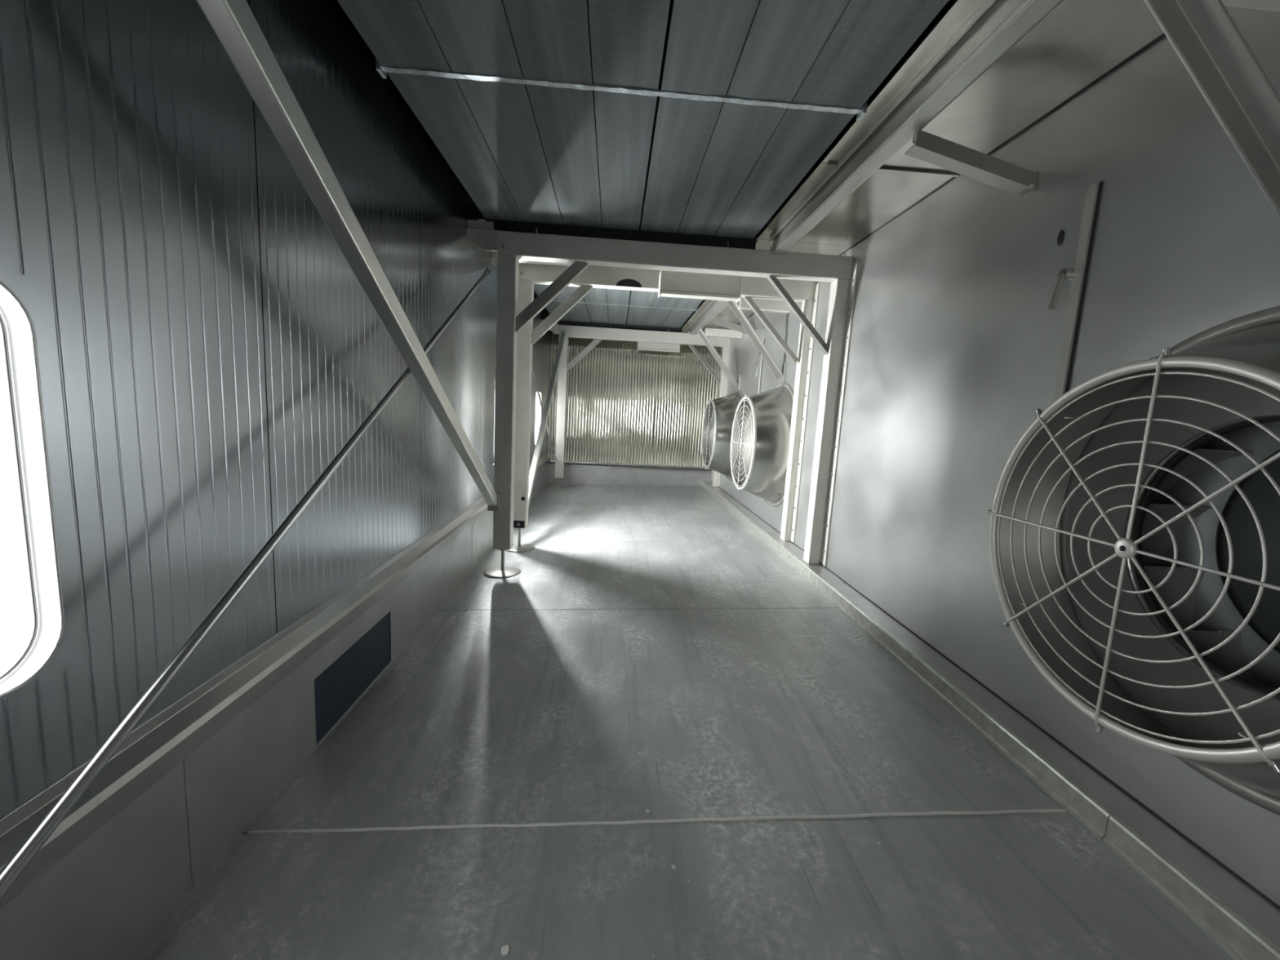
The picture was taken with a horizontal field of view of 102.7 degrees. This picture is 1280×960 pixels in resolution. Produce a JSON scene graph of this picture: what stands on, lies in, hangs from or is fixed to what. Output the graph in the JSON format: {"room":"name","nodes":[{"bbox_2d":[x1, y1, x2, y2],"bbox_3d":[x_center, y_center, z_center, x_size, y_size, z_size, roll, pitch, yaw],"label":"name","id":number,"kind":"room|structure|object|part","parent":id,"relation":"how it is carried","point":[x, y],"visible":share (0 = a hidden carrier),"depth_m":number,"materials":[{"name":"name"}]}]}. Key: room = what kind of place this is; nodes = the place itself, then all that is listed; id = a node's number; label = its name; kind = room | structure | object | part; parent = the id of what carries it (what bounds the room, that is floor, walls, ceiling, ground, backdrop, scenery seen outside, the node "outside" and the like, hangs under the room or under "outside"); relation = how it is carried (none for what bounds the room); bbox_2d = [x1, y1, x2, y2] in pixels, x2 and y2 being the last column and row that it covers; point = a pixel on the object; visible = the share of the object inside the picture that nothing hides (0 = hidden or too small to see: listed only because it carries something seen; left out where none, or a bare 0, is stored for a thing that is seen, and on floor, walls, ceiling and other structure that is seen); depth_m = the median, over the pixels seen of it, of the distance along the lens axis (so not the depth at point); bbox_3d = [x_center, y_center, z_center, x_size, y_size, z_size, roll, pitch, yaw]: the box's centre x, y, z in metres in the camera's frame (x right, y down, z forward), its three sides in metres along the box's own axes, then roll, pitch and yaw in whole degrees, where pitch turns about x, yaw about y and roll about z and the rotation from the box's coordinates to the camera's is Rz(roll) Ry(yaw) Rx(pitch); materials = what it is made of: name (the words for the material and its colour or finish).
{"room":"ventilation plant room","nodes":[
{"label":"ventilation plant room","id":0,"kind":"room"},
{"bbox_2d":[0,0,550,818],"bbox_3d":[-1.294,-0.576,3.140,0.120,3.150,10.700,3,8,-3],"label":"wall","id":1,"kind":"structure","parent":0,"point":[208,347],"depth_m":1.34,"materials":[{"name":"metal"}]},
{"bbox_2d":[0,269,70,698],"bbox_3d":[-1.139,0.157,-0.143,0.122,0.760,2.286,3,8,-3],"label":"window","id":2,"kind":"structure","parent":1,"relation":"in","point":[34,646],"depth_m":0.97,"materials":[{"name":"glass"}]},
{"bbox_3d":[-1.132,0.158,-0.143,0.010,0.748,2.274,3,8,-3],"label":"pane","id":3,"kind":"part","parent":2,"relation":"part of","materials":[{"name":"white"}]},
{"bbox_3d":[-1.108,-0.590,0.897,0.004,2.495,1.283,3,8,-3],"label":"wall panel","id":4,"kind":"part","parent":1,"relation":"part of","materials":[{"name":"metal"}]},
{"bbox_2d":[0,462,547,959],"bbox_3d":[-1.278,0.600,3.305,0.032,0.420,10.500,3,8,-3],"label":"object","id":5,"kind":"structure","parent":1,"relation":"attached to","point":[108,896],"depth_m":1.38,"materials":[{"name":"metal"}]},
{"bbox_2d":[0,453,549,909],"bbox_3d":[-1.263,0.357,3.272,0.050,0.128,10.500,3,8,-3],"label":"trim","id":6,"kind":"structure","parent":1,"relation":"attached to","point":[151,750],"depth_m":1.33,"materials":[{"name":"metal"}]},
{"bbox_3d":[-1.172,-0.768,2.168,0.004,2.495,1.277,3,8,-3],"label":"wall panel","id":7,"kind":"part","parent":1,"relation":"part of","materials":[{"name":"metal"}]},
{"bbox_3d":[-1.236,-0.945,3.440,0.004,2.495,1.285,3,8,-3],"label":"wall panel","id":8,"kind":"part","parent":1,"relation":"part of","materials":[{"name":"metal"}]},
{"bbox_3d":[-1.300,-1.123,4.716,0.004,2.495,1.285,3,8,-3],"label":"wall panel","id":9,"kind":"part","parent":1,"relation":"part of","materials":[{"name":"metal"}]},
{"bbox_2d":[493,381,495,453],"bbox_3d":[-1.385,-0.529,4.755,0.122,0.760,0.230,3,8,-3],"label":"window","id":10,"kind":"structure","parent":1,"relation":"in","point":[495,381],"depth_m":4.65,"materials":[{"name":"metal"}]},
{"bbox_3d":[-1.364,-1.301,5.992,0.004,2.495,1.285,3,8,-3],"label":"wall panel","id":11,"kind":"part","parent":1,"relation":"part of","materials":[{"name":"metal"}]},
{"bbox_2d":[533,390,542,446],"bbox_3d":[-1.514,-0.886,7.312,0.122,0.760,0.580,3,8,-3],"label":"window","id":12,"kind":"structure","parent":1,"relation":"in","point":[538,407],"depth_m":7.39,"materials":[{"name":"glass"}]},
{"bbox_3d":[-1.482,-0.884,7.313,0.010,0.748,0.568,3,8,-3],"label":"pane","id":13,"kind":"part","parent":12,"relation":"part of","materials":[{"name":"white"}]},
{"bbox_3d":[-1.428,-1.479,7.269,0.004,2.495,1.285,3,8,-3],"label":"wall panel","id":14,"kind":"part","parent":1,"relation":"part of","materials":[{"name":"metal"}]},
{"bbox_3d":[-1.470,-1.595,8.099,0.004,2.495,0.385,3,8,-3],"label":"wall panel","id":15,"kind":"part","parent":1,"relation":"part of","materials":[{"name":"metal"}]},
{"bbox_2d":[546,311,719,467],"bbox_3d":[-0.122,-1.242,8.474,2.960,3.150,0.120,3,8,-3],"label":"wall","id":16,"kind":"structure","parent":0,"point":[626,404],"depth_m":8.42,"materials":[{"name":"metal"}]},
{"bbox_3d":[-1.252,-1.550,8.317,0.451,2.620,0.005,3,8,-3],"label":"wall panel","id":17,"kind":"part","parent":16,"relation":"part of","materials":[{"name":"metal"}]},
{"bbox_3d":[-0.374,-1.509,8.367,1.291,2.620,0.005,3,8,-3],"label":"wall panel","id":18,"kind":"part","parent":16,"relation":"part of","materials":[{"name":"metal"}]},
{"bbox_2d":[547,465,711,485],"bbox_3d":[-0.170,0.023,8.578,2.725,0.415,0.040,3,8,-3],"label":"baseboard","id":19,"kind":"structure","parent":16,"relation":"attached to","point":[572,475],"depth_m":8.54,"materials":[{"name":"metal"}]},
{"bbox_2d":[547,459,711,473],"bbox_3d":[-0.156,-0.222,8.534,2.725,0.088,0.051,3,8,-3],"label":"trim","id":20,"kind":"structure","parent":16,"relation":"attached to","point":[571,464],"depth_m":8.53,"materials":[{"name":"metal"}]},
{"bbox_3d":[0.773,-1.455,8.432,0.991,2.620,0.005,3,8,-3],"label":"wall panel","id":21,"kind":"part","parent":16,"relation":"part of","materials":[{"name":"metal"}]},
{"bbox_2d":[130,484,1234,959],"bbox_3d":[0.123,0.929,3.421,3.080,0.349,10.700,3,8,-3],"label":"floor","id":22,"kind":"structure","parent":0,"point":[493,787],"depth_m":1.67,"materials":[{"name":"concrete"}]},
{"bbox_2d":[501,945,509,955],"bbox_3d":[-0.317,1.104,1.201,0.018,0.003,0.021,0,8,-19],"label":"chip","id":23,"kind":"object","parent":22,"relation":"on","point":[504,949],"visible":1,"depth_m":1.20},
{"bbox_2d":[549,322,730,491],"bbox_3d":[-0.091,-1.049,7.846,2.765,2.538,0.280,3,8,-3],"label":"support frame","id":24,"kind":"object","parent":22,"relation":"on","point":[599,334],"visible":0.79,"depth_m":7.68,"materials":[{"name":"metal"}]},
{"bbox_2d":[532,367,556,461],"bbox_3d":[-1.157,-0.820,6.134,0.034,1.514,3.211,3,8,-3],"label":"tension rod","id":25,"kind":"object","parent":24,"relation":"attached to","point":[533,374],"visible":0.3,"depth_m":5.93,"materials":[{"name":"metal"}]},
{"bbox_2d":[528,330,565,507],"bbox_3d":[-1.108,-0.885,6.124,0.070,2.227,3.244,3,8,-3],"label":"diagonal brace","id":26,"kind":"object","parent":24,"relation":"attached to","point":[535,462],"visible":0.76,"depth_m":5.91,"materials":[{"name":"metal"}]},
{"bbox_3d":[-1.132,-2.129,7.571,0.070,0.160,0.022,3,8,-3],"label":"plate","id":27,"kind":"part","parent":26,"relation":"part of","materials":[{"name":"metal"}]},
{"bbox_3d":[-1.302,-2.236,7.594,0.210,0.138,0.050,3,8,-3],"label":"outrigger plate","id":28,"kind":"part","parent":24,"relation":"part of","materials":[{"name":"metal"}]},
{"bbox_3d":[-1.193,-1.090,7.785,0.130,2.120,0.120,3,8,-3],"label":"post","id":29,"kind":"part","parent":24,"relation":"part of","materials":[{"name":"metal"}]},
{"bbox_3d":[1.237,-0.965,7.924,0.075,2.142,0.120,3,8,-3],"label":"post","id":30,"kind":"part","parent":24,"relation":"part of","materials":[{"name":"metal"}]},
{"bbox_2d":[490,251,819,552],"bbox_3d":[0.081,-0.587,4.532,2.775,2.538,0.280,3,8,-3],"label":"support frame","id":31,"kind":"object","parent":22,"relation":"on","point":[806,292],"visible":0.77,"depth_m":4.40,"materials":[{"name":"metal"}]},
{"bbox_3d":[-1.135,-1.774,4.280,0.210,0.138,0.050,3,8,-3],"label":"outrigger plate","id":32,"kind":"part","parent":31,"relation":"part of","materials":[{"name":"metal"}]},
{"bbox_2d":[513,520,524,528],"bbox_3d":[-1.081,0.393,4.551,0.107,0.067,0.005,3,8,-3],"label":"socket","id":33,"kind":"object","parent":31,"relation":"attached to","point":[517,523],"depth_m":4.55,"materials":[{"name":"black plastic"}]},
{"bbox_3d":[-1.026,-0.627,4.471,0.130,2.120,0.120,3,8,-3],"label":"post","id":34,"kind":"part","parent":31,"relation":"part of","materials":[{"name":"metal"}]},
{"bbox_3d":[1.414,-0.502,4.611,0.075,2.142,0.120,3,8,-3],"label":"post","id":35,"kind":"part","parent":31,"relation":"part of","materials":[{"name":"metal"}]},
{"bbox_2d":[466,219,858,578],"bbox_3d":[0.107,-0.490,3.839,2.758,2.538,0.280,3,8,-3],"label":"support frame","id":36,"kind":"object","parent":22,"relation":"on","point":[511,247],"visible":1,"depth_m":3.69,"materials":[{"name":"metal"}]},
{"bbox_2d":[0,265,493,899],"bbox_3d":[-1.011,-0.228,1.916,0.042,2.064,3.666,3,8,-3],"label":"tension rod","id":37,"kind":"object","parent":36,"relation":"attached to","point":[12,869],"visible":1,"depth_m":1.08,"materials":[{"name":"metal"}]},
{"bbox_2d":[195,0,499,511],"bbox_3d":[-0.953,-0.564,2.065,0.080,2.053,3.270,3,8,-3],"label":"diagonal brace","id":38,"kind":"object","parent":36,"relation":"attached to","point":[233,22],"visible":1,"depth_m":1.44,"materials":[{"name":"metal"}]},
{"bbox_3d":[-1.085,0.164,3.796,0.080,0.130,0.028,3,8,-3],"label":"plate","id":39,"kind":"part","parent":38,"relation":"part of","materials":[{"name":"metal"}]},
{"bbox_3d":[-1.101,-1.677,3.588,0.210,0.138,0.050,3,8,-3],"label":"outrigger plate","id":40,"kind":"part","parent":36,"relation":"part of","materials":[{"name":"metal"}]},
{"bbox_3d":[-0.992,-0.531,3.778,0.130,2.120,0.120,3,8,-3],"label":"post","id":41,"kind":"part","parent":36,"relation":"part of","materials":[{"name":"metal"}]},
{"bbox_3d":[1.416,-0.407,3.917,0.090,2.142,0.120,3,8,-3],"label":"post","id":42,"kind":"part","parent":36,"relation":"part of","materials":[{"name":"metal"}]},
{"bbox_2d":[671,864,675,869],"bbox_3d":[0.093,1.079,1.427,0.012,0.003,0.013,3,8,-3],"label":"chip","id":43,"kind":"object","parent":22,"relation":"on","point":[673,866],"visible":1,"depth_m":1.43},
{"bbox_2d":[477,0,1165,333],"bbox_3d":[0.181,-1.865,3.034,2.930,0.512,10.740,3,8,-3],"label":"ceiling","id":44,"kind":"structure","parent":0,"point":[1079,43],"depth_m":2.08,"materials":[{"name":"metal"}]},
{"bbox_2d":[519,260,572,266],"bbox_3d":[-0.748,-1.807,4.072,0.480,0.132,0.190,3,8,-3],"label":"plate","id":45,"kind":"object","parent":44,"relation":"hanging from","point":[520,261],"visible":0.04,"depth_m":4.14,"materials":[{"name":"metal"}]},
{"bbox_2d":[533,284,702,328],"bbox_3d":[-0.243,-2.240,6.044,1.930,0.300,3.300,3,8,-3],"label":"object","id":46,"kind":"structure","parent":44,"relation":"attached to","point":[599,305],"depth_m":6.41,"materials":[{"name":"metal"}]},
{"bbox_2d":[337,0,948,238],"bbox_3d":[0.015,-1.524,0.915,1.930,0.300,5.430,3,8,-3],"label":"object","id":47,"kind":"object","parent":44,"relation":"attached to","point":[692,117],"visible":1,"depth_m":2.04,"materials":[{"name":"metal"}]},
{"bbox_2d":[637,342,679,352],"bbox_3d":[0.295,-2.182,8.000,0.656,0.337,0.132,3,8,-3],"label":"ceiling lamp","id":48,"kind":"object","parent":44,"relation":"hanging from","point":[673,348],"visible":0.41,"depth_m":7.96,"materials":[{"name":"metal"}]},
{"bbox_2d":[638,347,678,352],"bbox_3d":[0.287,-2.035,8.020,0.630,0.026,0.116,3,8,-3],"label":"diffuser","id":49,"kind":"object","parent":48,"relation":"attached to","point":[661,349],"depth_m":7.97,"materials":[{"name":"white plastic"}]},
{"bbox_2d":[657,270,742,302],"bbox_3d":[0.489,-1.643,4.142,0.656,0.337,0.132,3,8,-3],"label":"ceiling lamp","id":50,"kind":"object","parent":44,"relation":"hanging from","point":[670,285],"visible":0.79,"depth_m":4.10,"materials":[{"name":"metal"}]},
{"bbox_2d":[660,290,738,301],"bbox_3d":[0.481,-1.496,4.162,0.630,0.026,0.116,3,8,-3],"label":"diffuser","id":51,"kind":"object","parent":50,"relation":"attached to","point":[703,295],"depth_m":4.12,"materials":[{"name":"white plastic"}]},
{"bbox_2d":[688,300,728,334],"bbox_3d":[0.870,-2.004,6.077,0.145,0.105,3.250,3,8,-3],"label":"channel","id":52,"kind":"object","parent":44,"relation":"attached to","point":[714,308],"visible":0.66,"depth_m":6.25,"materials":[{"name":"metal"}]},
{"bbox_2d":[768,0,1064,254],"bbox_3d":[1.115,-1.323,1.196,0.145,0.105,5.020,3,8,-3],"label":"beam","id":53,"kind":"structure","parent":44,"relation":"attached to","point":[997,26],"depth_m":1.88,"materials":[{"name":"metal"}]},
{"bbox_2d":[711,5,1279,906],"bbox_3d":[1.536,-0.493,3.294,0.030,3.050,10.700,3,8,-3],"label":"wall","id":54,"kind":"structure","parent":0,"point":[1186,242],"depth_m":1.75,"materials":[{"name":"metal"}]},
{"bbox_2d":[697,328,740,389],"bbox_3d":[1.058,-1.632,6.932,0.617,0.787,0.110,3,8,-3],"label":"strut","id":55,"kind":"object","parent":54,"relation":"attached to","point":[700,332],"visible":0.96,"depth_m":6.95,"materials":[{"name":"metal"}]},
{"bbox_3d":[1.343,-1.327,6.989,0.014,0.200,0.110,3,8,-3],"label":"wall plate","id":56,"kind":"part","parent":55,"relation":"part of","materials":[{"name":"metal"}]},
{"bbox_2d":[701,389,743,480],"bbox_3d":[1.320,-0.618,7.117,0.790,1.264,1.264,3,8,-3],"label":"wall fan","id":57,"kind":"object","parent":54,"relation":"attached to","point":[719,413],"visible":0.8,"depth_m":6.76,"materials":[{"name":"metal"}]},
{"bbox_2d":[704,328,742,338],"bbox_3d":[1.128,-1.974,6.898,0.510,0.100,0.100,3,8,-3],"label":"beam","id":58,"kind":"structure","parent":54,"relation":"attached to","point":[709,332],"depth_m":6.85,"materials":[{"name":"metal"}]},
{"bbox_2d":[711,317,747,334],"bbox_3d":[1.149,-1.878,6.286,0.532,0.189,0.075,3,8,-3],"label":"strut","id":59,"kind":"object","parent":54,"relation":"attached to","point":[729,325],"visible":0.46,"depth_m":6.25,"materials":[{"name":"metal"}]},
{"bbox_2d":[748,338,764,396],"bbox_3d":[1.341,-0.798,6.217,0.060,1.738,0.494,3,8,-3],"label":"door","id":60,"kind":"structure","parent":54,"relation":"in","point":[757,358],"depth_m":6.15,"materials":[{"name":"metal"}]},
{"bbox_3d":[1.370,-0.768,5.999,0.012,1.725,0.036,3,8,-3],"label":"latch rail","id":61,"kind":"part","parent":60,"relation":"part of","materials":[{"name":"metal"}]},
{"bbox_2d":[727,301,786,382],"bbox_3d":[1.152,-1.371,5.063,0.617,0.787,0.110,3,8,-3],"label":"strut","id":62,"kind":"object","parent":54,"relation":"attached to","point":[734,305],"visible":0.84,"depth_m":5.09,"materials":[{"name":"metal"}]},
{"bbox_3d":[1.437,-1.066,5.120,0.014,0.200,0.110,3,8,-3],"label":"wall plate","id":63,"kind":"part","parent":62,"relation":"part of","materials":[{"name":"metal"}]},
{"bbox_2d":[730,382,793,506],"bbox_3d":[1.414,-0.357,5.248,0.790,1.264,1.264,3,8,-3],"label":"wall fan","id":64,"kind":"object","parent":54,"relation":"attached to","point":[761,427],"visible":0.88,"depth_m":4.87,"materials":[{"name":"metal"}]},
{"bbox_2d":[737,297,791,313],"bbox_3d":[1.222,-1.713,5.029,0.510,0.100,0.100,3,8,-3],"label":"beam","id":65,"kind":"structure","parent":54,"relation":"attached to","point":[765,305],"depth_m":4.98,"materials":[{"name":"metal"}]},
{"bbox_2d":[904,129,1039,197],"bbox_3d":[1.359,-1.294,2.102,0.532,0.189,0.075,3,8,-3],"label":"strut","id":66,"kind":"object","parent":54,"relation":"attached to","point":[929,148],"visible":1,"depth_m":2.08,"materials":[{"name":"metal"}]},
{"bbox_3d":[1.617,-1.226,2.124,0.010,0.075,0.070,3,8,-3],"label":"wall plate","id":67,"kind":"part","parent":66,"relation":"part of","materials":[{"name":"metal"}]},
{"bbox_2d":[701,480,1279,959],"bbox_3d":[1.304,0.783,3.460,0.030,0.106,10.500,3,8,-3],"label":"trim","id":68,"kind":"structure","parent":54,"relation":"attached to","point":[1231,932],"depth_m":1.63,"materials":[{"name":"metal"}]},
{"bbox_2d":[703,480,1279,948],"bbox_3d":[1.374,0.874,3.477,0.148,0.278,10.500,3,8,-3],"label":"trim","id":69,"kind":"structure","parent":54,"relation":"attached to","point":[1251,906],"depth_m":1.67,"materials":[{"name":"metal"}]},
{"bbox_2d":[918,181,1102,642],"bbox_3d":[1.539,-0.249,2.278,0.060,1.738,0.727,3,8,-3],"label":"door","id":70,"kind":"structure","parent":54,"relation":"in","point":[1021,286],"depth_m":2.26,"materials":[{"name":"metal"}]},
{"bbox_3d":[1.565,-0.705,1.919,0.022,0.128,0.042,0,8,-23],"label":"handle","id":71,"kind":"part","parent":70,"relation":"part of","materials":[{"name":"metal"}]},
{"bbox_3d":[1.574,-0.203,1.945,0.012,1.725,0.036,3,8,-3],"label":"latch rail","id":72,"kind":"part","parent":70,"relation":"part of","materials":[{"name":"metal"}]},
{"bbox_2d":[986,305,1279,815],"bbox_3d":[1.611,0.191,1.316,0.790,1.264,1.264,3,8,-3],"label":"wall fan","id":73,"kind":"object","parent":54,"relation":"attached to","point":[1201,545],"visible":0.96,"depth_m":1.59,"materials":[{"name":"metal"}]},
{"bbox_3d":[1.770,0.471,1.723,0.260,0.356,0.073,3,8,-3],"label":"blade","id":74,"kind":"part","parent":73,"relation":"part of","materials":[{"name":"metal"}]},
{"bbox_3d":[1.776,0.241,1.802,0.260,0.338,0.131,3,8,-3],"label":"blade","id":75,"kind":"part","parent":73,"relation":"part of","materials":[{"name":"metal"}]},
{"bbox_3d":[1.790,-0.001,1.758,0.260,0.229,0.280,3,8,-3],"label":"blade","id":76,"kind":"part","parent":73,"relation":"part of","materials":[{"name":"metal"}]},
{"bbox_3d":[1.939,0.207,1.334,0.008,1.200,1.200,3,8,-3],"label":"wheel plate","id":77,"kind":"part","parent":73,"relation":"part of","materials":[{"name":"grey metal"}]},
{"bbox_3d":[1.774,0.631,1.527,0.260,0.280,0.229,3,8,-3],"label":"blade","id":78,"kind":"part","parent":73,"relation":"part of","materials":[{"name":"metal"}]},
{"bbox_2d":[1143,0,1279,219],"bbox_3d":[1.332,-0.836,1.128,0.654,0.689,0.110,3,8,-3],"label":"strut","id":79,"kind":"object","parent":54,"relation":"attached to","point":[1203,34],"visible":1,"depth_m":1.14,"materials":[{"name":"metal"}]},
{"bbox_2d":[1221,0,1279,11],"bbox_3d":[1.415,-1.174,1.171,0.510,0.100,0.100,3,8,-3],"label":"beam","id":80,"kind":"structure","parent":54,"relation":"attached to","point":[1267,5],"depth_m":1.21,"materials":[{"name":"metal"}]}
]}

